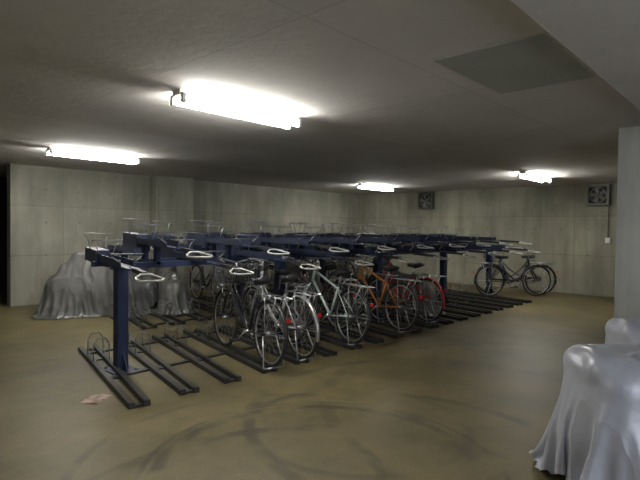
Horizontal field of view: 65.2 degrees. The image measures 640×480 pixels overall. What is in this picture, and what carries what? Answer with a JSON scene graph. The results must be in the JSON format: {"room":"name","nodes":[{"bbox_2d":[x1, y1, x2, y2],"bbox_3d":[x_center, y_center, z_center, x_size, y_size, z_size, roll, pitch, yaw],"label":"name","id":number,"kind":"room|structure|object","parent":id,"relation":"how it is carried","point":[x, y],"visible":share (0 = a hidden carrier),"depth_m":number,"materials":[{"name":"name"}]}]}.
{"room":"parking garage","nodes":[
{"label":"parking garage","id":0,"kind":"room"},
{"bbox_2d":[0,176,6,289],"bbox_3d":[-8.920,-0.135,9.350,0.200,2.530,7.500,2,2,43],"label":"wall","id":1,"kind":"structure","parent":0,"point":[3,179],"depth_m":11.18,"materials":[{"name":"grey"}]},
{"bbox_2d":[7,163,358,306],"bbox_3d":[-2.192,-0.128,12.455,0.200,2.530,9.780,2,2,43],"label":"wall","id":2,"kind":"structure","parent":0,"point":[50,209],"depth_m":9.97,"materials":[{"name":"concrete"}]},
{"bbox_2d":[0,274,613,479],"bbox_3d":[-0.358,1.363,6.849,16.200,0.150,15.900,2,2,43],"label":"floor","id":3,"kind":"structure","parent":0,"point":[470,399],"depth_m":4.09,"materials":[{"name":"concrete"}]},
{"bbox_2d":[31,250,158,318],"bbox_3d":[-3.673,0.665,8.423,1.944,1.070,1.425,0,1,-12],"label":"bicycle","id":4,"kind":"object","parent":3,"relation":"on","point":[78,289],"visible":0.71,"depth_m":7.96,"materials":[{"name":"grey fabric"}]},
{"bbox_2d":[81,394,111,403],"bbox_3d":[-1.865,1.324,4.181,0.160,0.011,0.220,1,1,9],"label":"paper litter","id":5,"kind":"object","parent":3,"relation":"on","point":[96,398],"visible":1,"depth_m":4.18,"materials":[{"name":"white paper"}]},
{"bbox_2d":[150,175,193,291],"bbox_3d":[-3.245,-0.105,10.962,0.300,2.530,0.900,2,2,43],"label":"pilaster","id":6,"kind":"object","parent":3,"relation":"on","point":[171,198],"visible":0.5,"depth_m":10.81,"materials":[{"name":"concrete"}]},
{"bbox_2d":[102,220,408,329],"bbox_3d":[-0.661,0.429,10.565,2.482,1.541,8.072,2,2,43],"label":"bicycle rack","id":7,"kind":"object","parent":3,"relation":"on","point":[119,248],"visible":0.26,"depth_m":8.18,"materials":[{"name":"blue metal"}]},
{"bbox_2d":[149,266,198,314],"bbox_3d":[-2.633,0.771,8.792,0.848,0.811,1.756,0,1,-27],"label":"bicycle","id":8,"kind":"object","parent":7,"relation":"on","point":[173,289],"visible":0.79,"depth_m":8.26,"materials":[{"name":"grey fabric"}]},
{"bbox_2d":[189,246,226,306],"bbox_3d":[-2.134,0.645,9.436,0.593,1.081,1.821,0,2,-35],"label":"bicycle","id":9,"kind":"object","parent":7,"relation":"on","point":[202,284],"visible":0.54,"depth_m":9.54,"materials":[{"name":"black metal"}]},
{"bbox_2d":[220,251,262,300],"bbox_3d":[-1.623,0.639,9.985,0.593,1.081,1.821,0,2,-35],"label":"bicycle","id":10,"kind":"object","parent":7,"relation":"on","point":[230,280],"visible":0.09,"depth_m":10.11,"materials":[{"name":"black metal"}]},
{"bbox_2d":[245,261,273,298],"bbox_3d":[-1.281,0.634,10.350,0.593,1.081,1.821,0,2,-35],"label":"bicycle","id":11,"kind":"object","parent":7,"relation":"on","point":[271,267],"visible":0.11,"depth_m":9.93,"materials":[{"name":"black metal"}]},
{"bbox_2d":[268,263,328,297],"bbox_3d":[-0.506,0.736,10.988,0.910,0.830,1.859,0,2,-35],"label":"bicycle","id":12,"kind":"object","parent":7,"relation":"on","point":[316,278],"visible":0.17,"depth_m":10.54,"materials":[{"name":"metal"}]},
{"bbox_2d":[299,259,339,291],"bbox_3d":[-0.053,0.618,11.666,0.593,1.081,1.821,0,2,-35],"label":"bicycle","id":13,"kind":"object","parent":7,"relation":"on","point":[312,262],"visible":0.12,"depth_m":11.26,"materials":[{"name":"black metal"}]},
{"bbox_2d":[312,258,355,288],"bbox_3d":[0.288,0.614,12.031,0.593,1.081,1.821,0,2,-35],"label":"bicycle","id":14,"kind":"object","parent":7,"relation":"on","point":[314,261],"visible":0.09,"depth_m":11.66,"materials":[{"name":"black metal"}]},
{"bbox_2d":[78,218,540,408],"bbox_3d":[0.827,0.505,7.974,2.482,1.541,9.082,2,2,43],"label":"bicycle rack","id":15,"kind":"object","parent":3,"relation":"on","point":[167,253],"visible":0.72,"depth_m":6.21,"materials":[{"name":"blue metal"}]},
{"bbox_2d":[208,257,292,369],"bbox_3d":[-0.815,0.750,5.571,0.593,1.081,1.821,2,0,-35],"label":"bicycle","id":16,"kind":"object","parent":15,"relation":"on","point":[231,292],"visible":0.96,"depth_m":5.43,"materials":[{"name":"black metal"}]},
{"bbox_2d":[237,255,310,344],"bbox_3d":[-0.653,0.727,6.657,0.593,1.081,1.821,0,2,-35],"label":"bicycle","id":17,"kind":"object","parent":15,"relation":"on","point":[277,271],"visible":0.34,"depth_m":6.36,"materials":[{"name":"silver metal"}]},
{"bbox_2d":[237,256,321,360],"bbox_3d":[-0.546,0.742,5.887,0.595,1.088,1.797,0,1,-24],"label":"bicycle","id":18,"kind":"object","parent":15,"relation":"on","point":[286,278],"visible":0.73,"depth_m":5.61,"materials":[{"name":"silver metal"}]},
{"bbox_2d":[285,254,355,331],"bbox_3d":[-0.044,0.716,7.456,0.593,1.081,1.821,0,2,-35],"label":"bicycle","id":19,"kind":"object","parent":15,"relation":"on","point":[327,268],"visible":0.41,"depth_m":7.22,"materials":[{"name":"silver metal"}]},
{"bbox_2d":[291,256,374,344],"bbox_3d":[0.077,0.750,6.638,0.574,1.052,1.782,0,1,-22],"label":"bicycle","id":20,"kind":"object","parent":15,"relation":"on","point":[345,272],"visible":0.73,"depth_m":6.38,"materials":[{"name":"metal"}]},
{"bbox_2d":[326,259,397,321],"bbox_3d":[0.625,0.707,8.173,0.593,1.081,1.821,0,2,-35],"label":"bicycle","id":21,"kind":"object","parent":15,"relation":"on","point":[374,279],"visible":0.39,"depth_m":7.86,"materials":[{"name":"metal"}]},
{"bbox_2d":[338,254,421,331],"bbox_3d":[0.806,0.742,7.423,0.574,1.050,1.784,0,1,-23],"label":"bicycle","id":22,"kind":"object","parent":15,"relation":"on","point":[399,305],"visible":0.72,"depth_m":7.22,"materials":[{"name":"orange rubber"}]},
{"bbox_2d":[367,250,446,322],"bbox_3d":[1.347,0.716,8.141,0.593,1.081,1.821,0,2,-35],"label":"bicycle","id":23,"kind":"object","parent":15,"relation":"on","point":[414,265],"visible":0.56,"depth_m":7.80,"materials":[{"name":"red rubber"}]},
{"bbox_2d":[370,260,446,315],"bbox_3d":[1.474,0.805,9.003,0.788,0.830,1.854,0,2,-35],"label":"bicycle","id":24,"kind":"object","parent":15,"relation":"on","point":[436,306],"visible":0.33,"depth_m":8.51,"materials":[{"name":"metal"}]},
{"bbox_2d":[473,247,550,295],"bbox_3d":[4.270,0.704,11.079,1.821,1.081,0.593,1,1,-7],"label":"bicycle","id":25,"kind":"object","parent":3,"relation":"on","point":[527,268],"visible":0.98,"depth_m":11.05,"materials":[{"name":"metal"}]},
{"bbox_2d":[477,247,557,294],"bbox_3d":[4.481,0.699,11.418,1.821,1.081,0.593,1,1,6],"label":"bicycle","id":26,"kind":"object","parent":3,"relation":"on","point":[524,256],"visible":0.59,"depth_m":11.39,"materials":[{"name":"black metal"}]},
{"bbox_2d":[529,344,639,479],"bbox_3d":[2.392,1.009,2.832,2.207,0.785,1.014,1,1,-1],"label":"motorcycle","id":27,"kind":"object","parent":3,"relation":"on","point":[592,432],"visible":1,"depth_m":2.64,"materials":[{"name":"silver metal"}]},
{"bbox_2d":[605,317,639,343],"bbox_3d":[3.252,1.006,3.910,2.207,0.761,0.883,1,1,0],"label":"motorcycle","id":28,"kind":"object","parent":3,"relation":"on","point":[618,330],"visible":0.16,"depth_m":3.82,"materials":[{"name":"grey fabric"}]},
{"bbox_2d":[0,0,639,194],"bbox_3d":[-0.327,-1.316,6.787,16.200,0.150,15.900,2,2,43],"label":"ceiling","id":29,"kind":"structure","parent":0,"point":[367,90],"depth_m":4.11,"materials":[{"name":"concrete"}]},
{"bbox_2d":[46,147,139,164],"bbox_3d":[-3.321,-1.237,7.394,0.190,0.104,1.300,2,2,43],"label":"lamp","id":30,"kind":"object","parent":29,"relation":"attached to","point":[62,152],"visible":1,"depth_m":7.31,"materials":[{"name":"white plastic"}]},
{"bbox_2d":[170,89,300,129],"bbox_3d":[-0.693,-1.138,4.422,0.190,0.104,1.300,2,2,43],"label":"lamp","id":31,"kind":"object","parent":29,"relation":"attached to","point":[185,96],"visible":1,"depth_m":4.31,"materials":[{"name":"white plastic"}]},
{"bbox_2d":[356,184,393,191],"bbox_3d":[1.387,-1.298,12.438,0.190,0.104,1.300,2,2,43],"label":"lamp","id":32,"kind":"object","parent":29,"relation":"attached to","point":[363,186],"visible":1,"depth_m":12.36,"materials":[{"name":"white plastic"}]},
{"bbox_2d":[434,33,595,93],"bbox_3d":[1.319,-1.138,3.324,0.680,0.008,1.020,2,2,43],"label":"ceiling access panel","id":33,"kind":"object","parent":29,"relation":"attached to","point":[534,61],"depth_m":3.24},
{"bbox_2d":[517,171,550,182],"bbox_3d":[4.121,-1.200,9.579,0.190,0.104,1.250,2,2,43],"label":"lamp","id":34,"kind":"object","parent":29,"relation":"attached to","point":[536,177],"visible":1,"depth_m":9.47,"materials":[{"name":"white plastic"}]},
{"bbox_2d":[511,0,639,108],"bbox_3d":[2.975,-1.066,3.708,0.960,0.130,15.500,2,2,43],"label":"ceiling beam","id":35,"kind":"structure","parent":29,"relation":"attached to","point":[604,34],"depth_m":2.38,"materials":[{"name":"grey concrete"}]},
{"bbox_2d":[358,183,616,297],"bbox_3d":[5.964,-0.014,11.670,13.200,2.530,0.200,2,2,43],"label":"wall","id":36,"kind":"structure","parent":0,"point":[557,221],"depth_m":12.45,"materials":[{"name":"concrete"}]},
{"bbox_2d":[418,192,434,208],"bbox_3d":[3.008,-1.112,14.182,0.460,0.460,0.138,2,2,43],"label":"ventilation fan","id":37,"kind":"object","parent":36,"relation":"attached to","point":[426,200],"visible":1,"depth_m":14.15,"materials":[{"name":"grey metal"}]},
{"bbox_2d":[586,184,610,205],"bbox_3d":[6.224,-1.005,11.181,0.460,0.460,0.138,2,2,43],"label":"ventilation fan","id":38,"kind":"object","parent":36,"relation":"attached to","point":[600,194],"visible":1,"depth_m":11.15,"materials":[{"name":"grey metal"}]},
{"bbox_2d":[605,205,610,242],"bbox_3d":[6.373,-0.375,11.111,0.156,0.887,0.048,2,2,43],"label":"switch box","id":39,"kind":"object","parent":36,"relation":"attached to","point":[607,240],"visible":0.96,"depth_m":11.09,"materials":[{"name":"white plastic"}]},
{"bbox_2d":[614,125,639,317],"bbox_3d":[3.691,0.107,5.243,0.850,2.530,0.900,2,2,43],"label":"pillar","id":40,"kind":"structure","parent":0,"point":[627,258],"depth_m":5.12,"materials":[{"name":"concrete"}]}
]}

